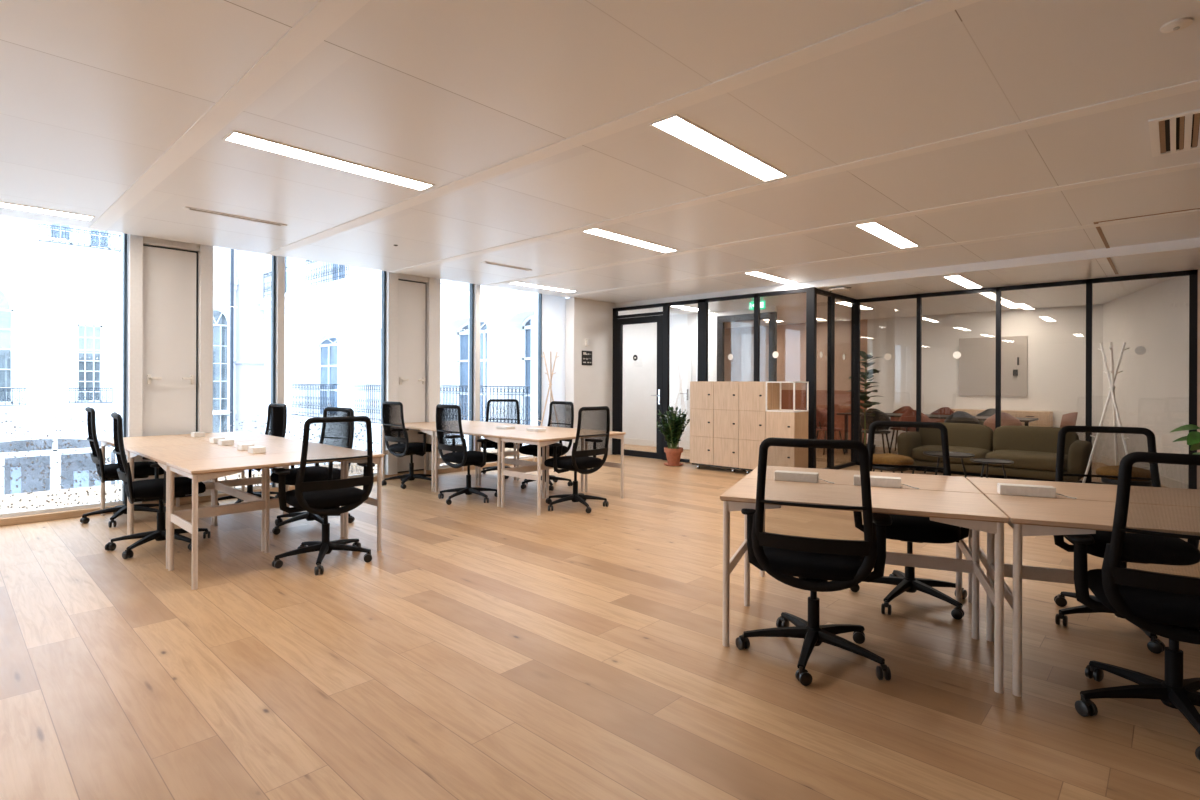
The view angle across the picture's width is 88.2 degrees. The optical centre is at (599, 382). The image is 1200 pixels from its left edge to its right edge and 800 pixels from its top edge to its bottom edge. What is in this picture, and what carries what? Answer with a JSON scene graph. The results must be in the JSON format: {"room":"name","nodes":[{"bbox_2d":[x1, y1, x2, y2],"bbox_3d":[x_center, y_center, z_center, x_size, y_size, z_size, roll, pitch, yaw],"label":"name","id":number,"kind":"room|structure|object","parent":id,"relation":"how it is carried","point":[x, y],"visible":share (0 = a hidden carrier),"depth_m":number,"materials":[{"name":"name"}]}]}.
{"room":"open-plan office","nodes":[
{"label":"open-plan office","id":0,"kind":"room"},
{"bbox_2d":[142,236,199,501],"bbox_3d":[-4.479,-0.170,6.454,0.150,2.762,0.500,0,0,43],"label":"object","id":1,"kind":"structure","parent":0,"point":[170,267],"depth_m":6.43,"materials":[{"name":"paint"}]},
{"bbox_2d":[398,273,427,472],"bbox_3d":[-2.591,-0.162,8.488,0.150,2.762,0.470,0,0,43],"label":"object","id":2,"kind":"structure","parent":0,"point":[411,288],"depth_m":8.48,"materials":[{"name":"paint"}]},
{"bbox_2d":[531,317,535,424],"bbox_3d":[0.368,-0.025,14.501,0.200,2.640,5.050,0,0,43],"label":"wall","id":3,"kind":"structure","parent":0,"point":[533,319],"depth_m":12.66,"materials":[{"name":"white paint"}]},
{"bbox_2d":[541,294,565,445],"bbox_3d":[-0.794,-0.153,10.429,0.040,2.767,0.540,0,0,43],"label":"wall","id":4,"kind":"structure","parent":0,"point":[553,307],"depth_m":10.43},
{"bbox_2d":[126,234,142,503],"bbox_3d":[-4.705,-0.171,6.248,0.200,2.762,0.110,0,0,43],"label":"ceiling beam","id":5,"kind":"structure","parent":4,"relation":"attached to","point":[134,242],"depth_m":6.18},
{"bbox_2d":[197,244,212,496],"bbox_3d":[-4.287,-0.169,6.699,0.200,2.762,0.120,0,0,43],"label":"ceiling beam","id":6,"kind":"structure","parent":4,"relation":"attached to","point":[205,255],"depth_m":6.63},
{"bbox_2d":[216,255,275,492],"bbox_3d":[-4.021,-0.168,6.977,0.070,2.762,0.650,0,0,43],"label":"window","id":7,"kind":"structure","parent":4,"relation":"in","point":[273,258],"depth_m":7.19,"materials":[{"name":"clear glass"}]},
{"bbox_2d":[275,256,284,486],"bbox_3d":[-3.777,-0.167,7.262,0.180,2.762,0.080,0,0,43],"label":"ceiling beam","id":8,"kind":"structure","parent":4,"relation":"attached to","point":[280,260],"depth_m":7.20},
{"bbox_2d":[0,454,565,525],"bbox_3d":[-5.599,1.239,5.380,0.280,0.065,14.470,0,0,43],"label":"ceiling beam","id":9,"kind":"structure","parent":4,"relation":"attached to","point":[6,521],"depth_m":6.25,"materials":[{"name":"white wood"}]},
{"bbox_2d":[0,233,126,517],"bbox_3d":[-5.181,-0.173,5.728,0.070,2.762,1.280,0,0,43],"label":"window","id":10,"kind":"structure","parent":9,"relation":"attached to","point":[124,367],"depth_m":6.01,"materials":[{"name":"clear glass"}]},
{"bbox_2d":[286,271,385,477],"bbox_3d":[-3.303,-0.165,7.750,0.070,2.762,1.280,0,0,43],"label":"window","id":11,"kind":"structure","parent":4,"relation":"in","point":[383,298],"depth_m":8.19,"materials":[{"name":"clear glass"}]},
{"bbox_2d":[381,271,397,474],"bbox_3d":[-2.817,-0.163,8.281,0.200,2.762,0.140,0,0,43],"label":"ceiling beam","id":12,"kind":"structure","parent":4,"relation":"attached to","point":[391,340],"depth_m":8.20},
{"bbox_2d":[425,277,440,469],"bbox_3d":[-2.388,-0.162,8.743,0.200,2.762,0.180,0,0,43],"label":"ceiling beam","id":13,"kind":"structure","parent":4,"relation":"attached to","point":[433,286],"depth_m":8.65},
{"bbox_2d":[440,283,473,467],"bbox_3d":[-2.119,-0.161,9.025,0.070,2.762,0.600,0,0,43],"label":"window","id":14,"kind":"structure","parent":4,"relation":"in","point":[471,285],"depth_m":9.22,"materials":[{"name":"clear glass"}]},
{"bbox_2d":[468,283,480,450],"bbox_3d":[-1.888,-0.160,9.295,0.180,2.762,0.090,0,0,43],"label":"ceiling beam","id":15,"kind":"structure","parent":4,"relation":"attached to","point":[477,288],"depth_m":9.23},
{"bbox_2d":[481,293,541,462],"bbox_3d":[-1.418,-0.158,9.780,0.070,2.762,1.260,0,0,43],"label":"window","id":16,"kind":"structure","parent":4,"relation":"in","point":[539,294],"depth_m":10.21,"materials":[{"name":"clear glass"}]},
{"bbox_2d":[558,210,1199,296],"bbox_3d":[3.643,-1.430,6.370,11.740,0.016,0.125,0,0,43],"label":"ceiling beam","id":17,"kind":"structure","parent":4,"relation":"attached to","point":[1194,211],"depth_m":6.50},
{"bbox_2d":[565,297,614,455],"bbox_3d":[-0.258,-0.075,11.036,0.500,2.737,1.080,0,0,43],"label":"wall","id":18,"kind":"structure","parent":0,"point":[585,385],"depth_m":10.74,"materials":[{"name":"white paint"}]},
{"bbox_2d":[0,444,1199,799],"bbox_3d":[0.231,1.395,4.148,14.100,0.200,20.800,0,0,43],"label":"floor","id":19,"kind":"structure","parent":0,"point":[486,651],"depth_m":2.80,"materials":[{"name":"brown wood"}]},
{"bbox_2d":[80,407,165,527],"bbox_3d":[-4.423,0.749,5.785,0.664,1.054,0.680,0,0,-43],"label":"office chair","id":20,"kind":"object","parent":19,"relation":"on","point":[108,472],"visible":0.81,"depth_m":5.61,"materials":[{"name":"black plastic"}]},
{"bbox_2d":[105,412,210,558],"bbox_3d":[-3.422,0.753,4.835,0.685,1.054,0.683,0,0,-41],"label":"office chair","id":21,"kind":"object","parent":19,"relation":"on","point":[149,489],"visible":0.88,"depth_m":4.68,"materials":[{"name":"black plastic"}]},
{"bbox_2d":[99,431,288,534],"bbox_3d":[-3.923,0.908,5.988,1.246,0.740,1.276,0,0,43],"label":"desk","id":22,"kind":"object","parent":19,"relation":"on","point":[181,439],"visible":0.36,"depth_m":5.93,"materials":[{"name":"brown wood"}]},
{"bbox_2d":[127,439,343,568],"bbox_3d":[-3.003,0.912,5.133,1.246,0.740,1.276,0,0,43],"label":"desk","id":23,"kind":"object","parent":19,"relation":"on","point":[160,454],"visible":0.49,"depth_m":5.05,"materials":[{"name":"brown wood"}]},
{"bbox_2d":[218,403,286,504],"bbox_3d":[-3.669,0.752,6.509,0.702,1.054,0.654,0,0,41],"label":"office chair","id":24,"kind":"object","parent":19,"relation":"on","point":[279,411],"visible":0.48,"depth_m":6.68,"materials":[{"name":"fabric"}]},
{"bbox_2d":[166,448,384,589],"bbox_3d":[-2.313,0.915,4.493,0.616,0.740,1.276,0,0,43],"label":"desk","id":25,"kind":"object","parent":19,"relation":"on","point":[200,470],"visible":0.84,"depth_m":4.32,"materials":[{"name":"brown wood"}]},
{"bbox_2d":[270,407,354,534],"bbox_3d":[-2.599,0.757,5.513,0.678,1.054,0.678,0,0,30],"label":"office chair","id":26,"kind":"object","parent":19,"relation":"on","point":[290,479],"visible":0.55,"depth_m":5.55,"materials":[{"name":"fabric"}]},
{"bbox_2d":[272,416,374,574],"bbox_3d":[-1.991,0.759,4.479,0.677,1.054,0.695,0,0,-41],"label":"office chair","id":27,"kind":"object","parent":19,"relation":"on","point":[326,497],"visible":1,"depth_m":4.31,"materials":[{"name":"black plastic"}]},
{"bbox_2d":[382,401,434,488],"bbox_3d":[-2.362,0.757,7.836,0.682,1.054,0.674,0,0,44],"label":"office chair","id":28,"kind":"object","parent":19,"relation":"on","point":[404,448],"visible":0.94,"depth_m":7.64,"materials":[{"name":"black plastic"}]},
{"bbox_2d":[380,420,515,491],"bbox_3d":[-1.987,0.916,8.175,1.246,0.740,1.296,0,0,43],"label":"desk","id":29,"kind":"object","parent":19,"relation":"on","point":[426,427],"visible":0.5,"depth_m":8.09,"materials":[{"name":"brown wood"}]},
{"bbox_2d":[436,404,497,504],"bbox_3d":[-1.448,0.761,6.841,0.683,1.054,0.694,0,0,43],"label":"office chair","id":30,"kind":"object","parent":19,"relation":"on","point":[459,455],"visible":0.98,"depth_m":6.67,"materials":[{"name":"black plastic"}]},
{"bbox_2d":[481,399,522,478],"bbox_3d":[-1.375,0.761,8.602,0.685,1.054,0.697,0,0,-2],"label":"office chair","id":31,"kind":"object","parent":19,"relation":"on","point":[491,444],"visible":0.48,"depth_m":8.74,"materials":[{"name":"fabric"}]},
{"bbox_2d":[433,424,583,506],"bbox_3d":[-1.067,0.920,7.320,1.246,0.740,1.296,0,0,43],"label":"desk","id":32,"kind":"object","parent":19,"relation":"on","point":[492,433],"visible":0.55,"depth_m":7.17,"materials":[{"name":"brown wood"}]},
{"bbox_2d":[519,401,573,490],"bbox_3d":[-0.693,0.764,7.724,0.676,1.054,0.672,0,0,45],"label":"office chair","id":33,"kind":"object","parent":19,"relation":"on","point":[530,449],"visible":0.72,"depth_m":7.72,"materials":[{"name":"fabric"}]},
{"bbox_2d":[533,351,564,461],"bbox_3d":[-0.771,0.398,9.829,0.544,1.779,0.493,0,0,3],"label":"coat stand","id":34,"kind":"object","parent":19,"relation":"on","point":[556,356],"visible":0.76,"depth_m":9.74,"materials":[{"name":"white wood"}]},
{"bbox_2d":[499,429,625,515],"bbox_3d":[-0.377,0.922,6.680,0.616,0.740,1.296,0,0,43],"label":"desk","id":35,"kind":"object","parent":19,"relation":"on","point":[546,438],"visible":0.76,"depth_m":6.41,"materials":[{"name":"brown wood"}]},
{"bbox_2d":[544,406,609,512],"bbox_3d":[-0.262,0.766,6.442,0.691,1.054,0.684,0,0,43],"label":"office chair","id":36,"kind":"object","parent":19,"relation":"on","point":[579,461],"visible":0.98,"depth_m":6.28,"materials":[{"name":"black plastic"}]},
{"bbox_2d":[656,406,689,465],"bbox_3d":[1.103,0.830,9.736,0.545,0.937,0.578,0,0,-20],"label":"potted plant","id":37,"kind":"object","parent":19,"relation":"on","point":[673,427],"visible":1,"depth_m":9.65,"materials":[{"name":"green plant"}]},
{"bbox_2d":[690,381,744,472],"bbox_3d":[1.810,0.641,9.269,0.838,1.321,0.450,0,0,43],"label":"cabinet","id":38,"kind":"object","parent":19,"relation":"on","point":[714,405],"visible":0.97,"depth_m":9.11,"materials":[{"name":"brown wood"}]},
{"bbox_2d":[739,381,808,473],"bbox_3d":[2.427,0.643,8.697,0.840,1.322,0.451,0,0,43],"label":"cabinet","id":39,"kind":"object","parent":19,"relation":"on","point":[761,415],"visible":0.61,"depth_m":8.59,"materials":[{"name":"brown wood"}]},
{"bbox_2d":[735,437,891,685],"bbox_3d":[1.002,0.771,2.936,0.694,1.054,0.650,0,0,21],"label":"office chair","id":40,"kind":"object","parent":19,"relation":"on","point":[815,561],"visible":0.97,"depth_m":2.77,"materials":[{"name":"black plastic"}]},
{"bbox_2d":[816,407,844,454],"bbox_3d":[4.225,0.877,11.476,0.498,0.872,0.516,0,0,-7],"label":"chair","id":41,"kind":"object","parent":19,"relation":"on","point":[821,413],"visible":0.71,"depth_m":11.34,"materials":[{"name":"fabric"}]},
{"bbox_2d":[845,351,882,453],"bbox_3d":[4.348,0.396,10.147,0.562,1.831,0.659,0,0,43],"label":"potted plant","id":42,"kind":"object","parent":19,"relation":"on","point":[866,375],"visible":0.65,"depth_m":10.12,"materials":[{"name":"green plant"}]},
{"bbox_2d":[720,466,1008,692],"bbox_3d":[1.386,0.930,3.381,1.206,0.740,1.246,0,0,23],"label":"desk","id":43,"kind":"object","parent":19,"relation":"on","point":[952,500],"visible":0.77,"depth_m":3.09,"materials":[{"name":"brown wood"}]},
{"bbox_2d":[774,470,833,483],"bbox_3d":[1.159,0.534,3.511,0.322,0.050,0.070,0,0,23],"label":"box","id":44,"kind":"object","parent":43,"relation":"on","point":[800,476],"visible":0.94,"depth_m":3.50,"materials":[{"name":"white plastic"}]},
{"bbox_2d":[854,475,918,488],"bbox_3d":[1.545,0.535,3.346,0.322,0.050,0.070,0,0,23],"label":"box","id":45,"kind":"object","parent":43,"relation":"on","point":[876,481],"visible":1,"depth_m":3.32,"materials":[{"name":"white plastic"}]},
{"bbox_2d":[860,408,890,452],"bbox_3d":[4.847,0.880,10.891,0.516,0.872,0.498,0,0,38],"label":"chair","id":46,"kind":"object","parent":19,"relation":"on","point":[879,416],"visible":0.61,"depth_m":10.71,"materials":[{"name":"brown wood"}]},
{"bbox_2d":[872,453,913,472],"bbox_3d":[3.556,1.095,7.653,0.480,0.432,0.560,0,0,-37],"label":"stool","id":47,"kind":"object","parent":19,"relation":"on","point":[877,458],"visible":0.52,"depth_m":7.46,"materials":[{"name":"yellow fabric"}]},
{"bbox_2d":[873,453,913,465],"bbox_3d":[3.556,0.953,7.653,0.480,0.148,0.560,0,0,-37],"label":"seat cushion","id":48,"kind":"object","parent":47,"relation":"on","point":[877,458],"depth_m":7.46,"materials":[{"name":"yellow fabric"}]},
{"bbox_2d":[890,406,912,451],"bbox_3d":[5.755,0.883,11.711,0.516,0.872,0.498,0,0,39],"label":"chair","id":49,"kind":"object","parent":19,"relation":"on","point":[903,409],"visible":0.41,"depth_m":11.90,"materials":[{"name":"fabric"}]},
{"bbox_2d":[850,421,968,619],"bbox_3d":[1.859,0.774,3.720,0.676,1.054,0.695,0,0,23],"label":"office chair","id":50,"kind":"object","parent":19,"relation":"on","point":[909,529],"visible":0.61,"depth_m":3.61,"materials":[{"name":"black plastic"}]},
{"bbox_2d":[899,410,930,433],"bbox_3d":[5.329,0.882,10.444,0.498,0.872,0.516,0,0,-44],"label":"chair","id":51,"kind":"object","parent":19,"relation":"on","point":[909,415],"visible":0.29,"depth_m":10.29,"materials":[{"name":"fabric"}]},
{"bbox_2d":[837,412,1038,452],"bbox_3d":[5.842,0.948,10.921,3.000,0.740,0.900,0,0,43],"label":"meeting table","id":52,"kind":"object","parent":19,"relation":"on","point":[932,416],"visible":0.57,"depth_m":10.94,"materials":[{"name":"brown wood"}]},
{"bbox_2d":[923,451,974,477],"bbox_3d":[4.187,1.082,7.436,0.540,0.462,0.540,0,0,43],"label":"coffee table","id":53,"kind":"object","parent":19,"relation":"on","point":[938,454],"visible":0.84,"depth_m":7.38,"materials":[{"name":"black metal"}]},
{"bbox_2d":[944,411,980,424],"bbox_3d":[5.829,0.884,9.952,0.516,0.872,0.498,0,0,41],"label":"chair","id":54,"kind":"object","parent":19,"relation":"on","point":[957,416],"visible":0.2,"depth_m":9.76,"materials":[{"name":"fabric"}]},
{"bbox_2d":[970,458,1013,478],"bbox_3d":[4.609,1.114,7.288,0.440,0.402,0.440,0,0,43],"label":"coffee table","id":55,"kind":"object","parent":19,"relation":"on","point":[984,461],"visible":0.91,"depth_m":7.25,"materials":[{"name":"black metal"}]},
{"bbox_2d":[897,422,1092,481],"bbox_3d":[5.143,0.940,8.185,2.127,0.755,0.799,0,0,43],"label":"sofa","id":56,"kind":"object","parent":19,"relation":"on","point":[1032,449],"visible":0.67,"depth_m":8.04,"materials":[{"name":"green fabric"}]},
{"bbox_2d":[912,445,990,464],"bbox_3d":[4.800,0.978,8.463,0.870,0.200,0.740,0,0,43],"label":"seat cushion","id":57,"kind":"object","parent":56,"relation":"on","point":[980,451],"depth_m":8.32,"materials":[{"name":"green fabric"}]},
{"bbox_2d":[919,422,992,451],"bbox_3d":[4.990,0.779,8.696,0.920,0.435,0.258,0,0,43],"label":"cushion","id":58,"kind":"object","parent":56,"relation":"on","point":[959,434],"depth_m":8.54,"materials":[{"name":"green fabric"}]},
{"bbox_2d":[985,450,1067,471],"bbox_3d":[5.445,0.981,7.864,0.870,0.200,0.740,0,0,43],"label":"seat cushion","id":59,"kind":"object","parent":56,"relation":"on","point":[1024,460],"depth_m":7.64,"materials":[{"name":"green fabric"}]},
{"bbox_2d":[993,425,1078,454],"bbox_3d":[5.665,0.782,8.070,0.920,0.435,0.258,0,0,43],"label":"cushion","id":60,"kind":"object","parent":56,"relation":"on","point":[1012,437],"depth_m":8.02,"materials":[{"name":"green fabric"}]},
{"bbox_2d":[951,409,1052,426],"bbox_3d":[7.127,0.908,11.130,1.600,0.830,0.425,0,0,43],"label":"sideboard","id":61,"kind":"object","parent":19,"relation":"on","point":[1045,417],"visible":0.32,"depth_m":10.65,"materials":[{"name":"brown wood"}]},
{"bbox_2d":[983,412,1022,450],"bbox_3d":[6.247,0.885,9.591,0.516,0.872,0.498,0,0,39],"label":"chair","id":62,"kind":"object","parent":19,"relation":"on","point":[1007,419],"visible":0.15,"depth_m":9.39,"materials":[{"name":"pink fabric"}]},
{"bbox_2d":[1060,412,1077,427],"bbox_3d":[7.148,0.889,9.669,0.498,0.872,0.516,0,0,38],"label":"chair","id":63,"kind":"object","parent":19,"relation":"on","point":[1069,419],"visible":0.25,"depth_m":9.46,"materials":[{"name":"pink fabric"}]},
{"bbox_2d":[966,477,1199,696],"bbox_3d":[2.504,0.934,2.904,1.206,0.740,1.246,0,0,23],"label":"desk","id":64,"kind":"object","parent":19,"relation":"on","point":[1093,509],"visible":0.75,"depth_m":2.79,"materials":[{"name":"brown wood"}]},
{"bbox_2d":[997,483,1076,498],"bbox_3d":[2.171,0.538,3.080,0.322,0.050,0.070,0,0,23],"label":"box","id":65,"kind":"object","parent":64,"relation":"on","point":[1002,488],"visible":1,"depth_m":3.07,"materials":[{"name":"white plastic"}]},
{"bbox_2d":[1083,342,1129,482],"bbox_3d":[5.945,0.425,7.144,0.493,1.779,0.544,0,0,-35],"label":"coat stand","id":66,"kind":"object","parent":19,"relation":"on","point":[1113,375],"visible":0.85,"depth_m":7.13,"materials":[{"name":"white wood"}]},
{"bbox_2d":[1096,465,1151,486],"bbox_3d":[5.584,1.103,6.574,0.500,0.432,0.480,0,0,35],"label":"stool","id":67,"kind":"object","parent":19,"relation":"on","point":[1100,472],"visible":0.51,"depth_m":6.47,"materials":[{"name":"yellow fabric"}]},
{"bbox_2d":[1054,426,1199,653],"bbox_3d":[2.787,0.778,3.284,0.696,1.054,0.694,0,0,23],"label":"office chair","id":68,"kind":"object","parent":19,"relation":"on","point":[1101,538],"visible":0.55,"depth_m":3.30,"materials":[{"name":"black plastic"}]},
{"bbox_2d":[1065,452,1199,759],"bbox_3d":[2.208,0.776,2.369,0.678,1.054,0.658,0,0,28],"label":"office chair","id":69,"kind":"object","parent":19,"relation":"on","point":[1164,605],"visible":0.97,"depth_m":2.28,"materials":[{"name":"black plastic"}]},
{"bbox_2d":[1171,424,1199,454],"bbox_3d":[6.429,0.882,6.347,0.798,0.875,0.872,0,0,23],"label":"potted plant","id":70,"kind":"object","parent":19,"relation":"on","point":[1193,438],"visible":0.88,"depth_m":6.54,"materials":[{"name":"green plant"}]},
{"bbox_2d":[0,0,1199,302],"bbox_3d":[-0.851,-1.571,1.649,12.300,0.250,15.650,0,0,43],"label":"ceiling","id":71,"kind":"structure","parent":0,"point":[93,93],"depth_m":3.49,"materials":[{"name":"paint"}]},
{"bbox_2d":[0,202,94,220],"bbox_3d":[-4.955,-1.462,5.018,0.188,0.010,1.328,0,0,43],"label":"recessed light","id":72,"kind":"object","parent":71,"relation":"in","point":[2,204],"visible":1,"depth_m":5.27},
{"bbox_2d":[88,0,369,230],"bbox_3d":[-0.501,-1.447,1.908,11.740,0.016,0.125,0,0,43],"label":"ceiling beam","id":73,"kind":"structure","parent":71,"relation":"attached to","point":[325,17],"depth_m":3.06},
{"bbox_2d":[183,206,286,226],"bbox_3d":[-3.180,-1.452,5.430,0.076,0.008,0.800,0,0,43],"label":"ceiling vent","id":74,"kind":"object","parent":71,"relation":"in","point":[185,207],"visible":1,"depth_m":5.40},
{"bbox_2d":[222,130,434,190],"bbox_3d":[-1.727,-1.449,4.107,0.188,0.010,1.328,0,0,43],"label":"recessed light","id":75,"kind":"object","parent":71,"relation":"in","point":[236,137],"visible":1,"depth_m":4.02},
{"bbox_2d":[265,0,980,255],"bbox_3d":[0.553,-1.443,3.043,11.740,0.016,0.125,0,0,43],"label":"ceiling beam","id":76,"kind":"structure","parent":71,"relation":"attached to","point":[929,9],"depth_m":3.10,"materials":[{"name":"paint"}]},
{"bbox_2d":[581,228,677,252],"bbox_3d":[0.336,-1.441,6.299,0.188,0.010,1.308,0,0,43],"label":"recessed light","id":77,"kind":"object","parent":71,"relation":"in","point":[596,231],"visible":0.99,"depth_m":6.26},
{"bbox_2d":[649,114,788,181],"bbox_3d":[0.790,-1.439,3.864,0.188,0.010,1.318,0,0,43],"label":"recessed light","id":78,"kind":"object","parent":71,"relation":"in","point":[676,126],"visible":1,"depth_m":3.77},
{"bbox_2d":[742,271,798,283],"bbox_3d":[2.334,-1.433,8.435,0.188,0.010,1.278,0,0,43],"label":"recessed light","id":79,"kind":"object","parent":71,"relation":"in","point":[757,274],"visible":1,"depth_m":8.41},
{"bbox_2d":[391,79,1199,272],"bbox_3d":[1.588,-1.439,4.157,11.740,0.016,0.125,0,0,43],"label":"ceiling beam","id":80,"kind":"structure","parent":71,"relation":"attached to","point":[1194,85],"depth_m":3.93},
{"bbox_2d":[483,162,1199,286],"bbox_3d":[2.609,-1.435,5.256,11.740,0.016,0.125,0,0,43],"label":"ceiling beam","id":81,"kind":"structure","parent":71,"relation":"attached to","point":[1196,164],"depth_m":5.22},
{"bbox_2d":[855,222,919,247],"bbox_3d":[2.816,-1.431,6.030,0.188,0.010,1.288,0,0,43],"label":"recessed light","id":82,"kind":"object","parent":71,"relation":"in","point":[876,229],"visible":1,"depth_m":5.97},
{"bbox_2d":[1148,109,1199,156],"bbox_3d":[3.405,-1.424,3.469,0.480,0.010,0.720,0,0,43],"label":"ceiling vent","id":83,"kind":"object","parent":71,"relation":"in","point":[1180,132],"visible":1,"depth_m":3.53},
{"bbox_2d":[1160,17,1192,32],"bbox_3d":[2.306,-1.424,2.476,0.096,0.020,0.096,0,0,43],"label":"smoke detector","id":84,"kind":"object","parent":71,"relation":"attached to","point":[1181,23],"visible":1,"depth_m":2.46,"materials":[{"name":"white plastic"}]},
{"bbox_2d":[622,312,716,440],"bbox_3d":[1.032,-0.022,12.792,3.300,2.640,0.150,0,0,43],"label":"wall","id":85,"kind":"structure","parent":0,"point":[638,339],"depth_m":12.79,"materials":[{"name":"white paint"}]},
{"bbox_2d":[654,334,691,448],"bbox_3d":[1.421,0.170,12.257,0.900,2.240,0.104,0,0,43],"label":"door","id":86,"kind":"structure","parent":85,"relation":"in","point":[680,376],"depth_m":12.13,"materials":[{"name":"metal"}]},
{"bbox_2d":[717,306,776,380],"bbox_3d":[2.646,-0.015,11.239,1.180,2.640,0.070,0,0,43],"label":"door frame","id":87,"kind":"structure","parent":85,"relation":"in","point":[770,313],"depth_m":11.19,"materials":[{"name":"white paint"}]},
{"bbox_2d":[535,287,816,467],"bbox_3d":[0.872,-0.022,10.621,5.820,2.640,0.150,0,0,43],"label":"wall","id":88,"kind":"structure","parent":0,"point":[811,293],"depth_m":9.84,"materials":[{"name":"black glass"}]},
{"bbox_2d":[615,311,662,458],"bbox_3d":[0.666,0.042,10.775,1.050,2.490,0.124,0,0,43],"label":"door","id":89,"kind":"structure","parent":88,"relation":"in","point":[652,317],"depth_m":10.81,"materials":[{"name":"black metal"}]},
{"bbox_2d":[615,238,1199,307],"bbox_3d":[4.592,-1.376,7.252,11.750,0.097,0.030,0,0,43],"label":"ceiling beam","id":90,"kind":"structure","parent":88,"relation":"attached to","point":[1193,243],"depth_m":7.45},
{"bbox_2d":[817,289,856,469],"bbox_3d":[3.521,-0.012,9.300,0.060,2.640,1.580,0,0,43],"label":"wall","id":91,"kind":"structure","parent":0,"point":[831,296],"depth_m":9.17,"materials":[{"name":"black metal"}]},
{"bbox_2d":[535,248,1199,328],"bbox_3d":[5.568,-1.499,9.881,14.100,0.350,5.150,0,0,43],"label":"ceiling","id":92,"kind":"structure","parent":0,"point":[791,308],"depth_m":9.05,"materials":[{"name":"paint"}]},
{"bbox_2d":[835,301,873,309],"bbox_3d":[4.389,-1.327,10.655,0.188,0.010,1.308,0,0,43],"label":"recessed light","id":93,"kind":"object","parent":92,"relation":"in","point":[844,302],"visible":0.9,"depth_m":10.59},
{"bbox_2d":[838,302,870,308],"bbox_3d":[4.389,-1.328,10.655,0.160,0.006,1.280,0,0,43],"label":"diffuser","id":94,"kind":"object","parent":93,"relation":"attached to","point":[843,303],"depth_m":10.59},
{"bbox_2d":[943,275,982,288],"bbox_3d":[4.796,-1.326,8.155,0.188,0.010,1.298,0,0,43],"label":"recessed light","id":95,"kind":"object","parent":92,"relation":"in","point":[958,279],"visible":1,"depth_m":8.09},
{"bbox_2d":[724,304,1102,461],"bbox_3d":[5.256,-0.005,13.298,8.800,2.640,0.160,0,0,43],"label":"wall","id":96,"kind":"structure","parent":0,"point":[1056,335],"depth_m":12.06,"materials":[{"name":"white paint"}]},
{"bbox_2d":[959,336,1027,396],"bbox_3d":[7.184,-0.297,11.347,1.080,1.080,0.060,0,0,43],"label":"board","id":97,"kind":"object","parent":96,"relation":"attached to","point":[977,361],"visible":1,"depth_m":11.35,"materials":[{"name":"grey metal"}]},
{"bbox_2d":[851,269,1199,488],"bbox_3d":[7.003,0.002,7.245,8.000,2.640,0.150,0,0,43],"label":"wall","id":98,"kind":"structure","parent":0,"point":[1193,274],"depth_m":8.26,"materials":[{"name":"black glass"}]},
{"bbox_2d":[1102,276,1188,483],"bbox_3d":[7.762,0.005,8.775,0.200,2.640,3.403,0,0,25],"label":"wall","id":99,"kind":"structure","parent":0,"point":[1152,388],"depth_m":8.35,"materials":[{"name":"white paint"}]},
{"bbox_2d":[1101,455,1188,488],"bbox_3d":[7.657,1.265,8.820,0.014,0.120,3.303,0,0,25],"label":"baseboard","id":100,"kind":"structure","parent":99,"relation":"attached to","point":[1108,461],"depth_m":7.90,"materials":[{"name":"white paint"}]},
{"label":"outside","id":101,"kind":"structure","parent":0,"visible":0},
{"bbox_3d":[-15.443,4.832,9.550,19.600,0.200,25.000,0,0,43],"label":"ground","id":102,"kind":"structure","parent":101,"visible":0},
{"bbox_2d":[0,216,237,494],"bbox_3d":[-23.090,-1.799,16.159,1.200,13.000,24.240,0,0,43],"label":"building","id":103,"kind":"structure","parent":102,"relation":"on","point":[61,286],"depth_m":21.03,"materials":[{"name":"stone"}]},
{"bbox_2d":[0,285,10,401],"bbox_3d":[-19.994,-1.436,19.376,0.020,4.200,2.370,0,0,43],"label":"window","id":104,"kind":"structure","parent":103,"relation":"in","point":[5,312],"depth_m":20.09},
{"bbox_2d":[51,223,69,241],"bbox_3d":[-18.389,-5.205,21.087,0.020,0.950,0.600,0,0,43],"label":"window","id":105,"kind":"structure","parent":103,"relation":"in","point":[58,233],"depth_m":21.05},
{"bbox_2d":[79,326,99,399],"bbox_3d":[-17.877,-0.673,21.658,0.020,2.690,0.700,0,0,43],"label":"window","id":106,"kind":"structure","parent":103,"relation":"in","point":[89,336],"depth_m":21.66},
{"bbox_2d":[91,229,107,246],"bbox_3d":[-17.682,-5.202,21.849,0.020,0.950,0.600,0,0,43],"label":"window","id":107,"kind":"structure","parent":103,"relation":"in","point":[102,239],"depth_m":21.81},
{"bbox_2d":[213,311,226,432],"bbox_3d":[-15.223,-0.452,24.516,0.020,4.970,0.900,0,0,43],"label":"window","id":108,"kind":"structure","parent":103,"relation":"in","point":[219,318],"depth_m":24.58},
{"bbox_2d":[230,249,537,471],"bbox_3d":[-7.893,-1.738,19.376,18.450,13.000,1.760,0,0,43],"label":"building","id":109,"kind":"structure","parent":102,"relation":"on","point":[333,311],"depth_m":19.92,"materials":[{"name":"stone"}]},
{"bbox_2d":[321,338,337,414],"bbox_3d":[-9.188,-0.213,21.515,2.350,2.820,0.020,0,0,43],"label":"window","id":110,"kind":"structure","parent":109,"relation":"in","point":[329,346],"depth_m":21.72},
{"bbox_2d":[461,322,486,420],"bbox_3d":[-3.070,-0.188,15.832,1.750,2.820,0.020,0,0,43],"label":"window","id":111,"kind":"structure","parent":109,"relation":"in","point":[464,338],"depth_m":16.19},
{"bbox_2d":[526,319,530,424],"bbox_3d":[-1.293,-0.181,14.182,1.300,2.820,0.020,0,0,43],"label":"window","id":112,"kind":"structure","parent":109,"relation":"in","point":[528,331],"depth_m":14.52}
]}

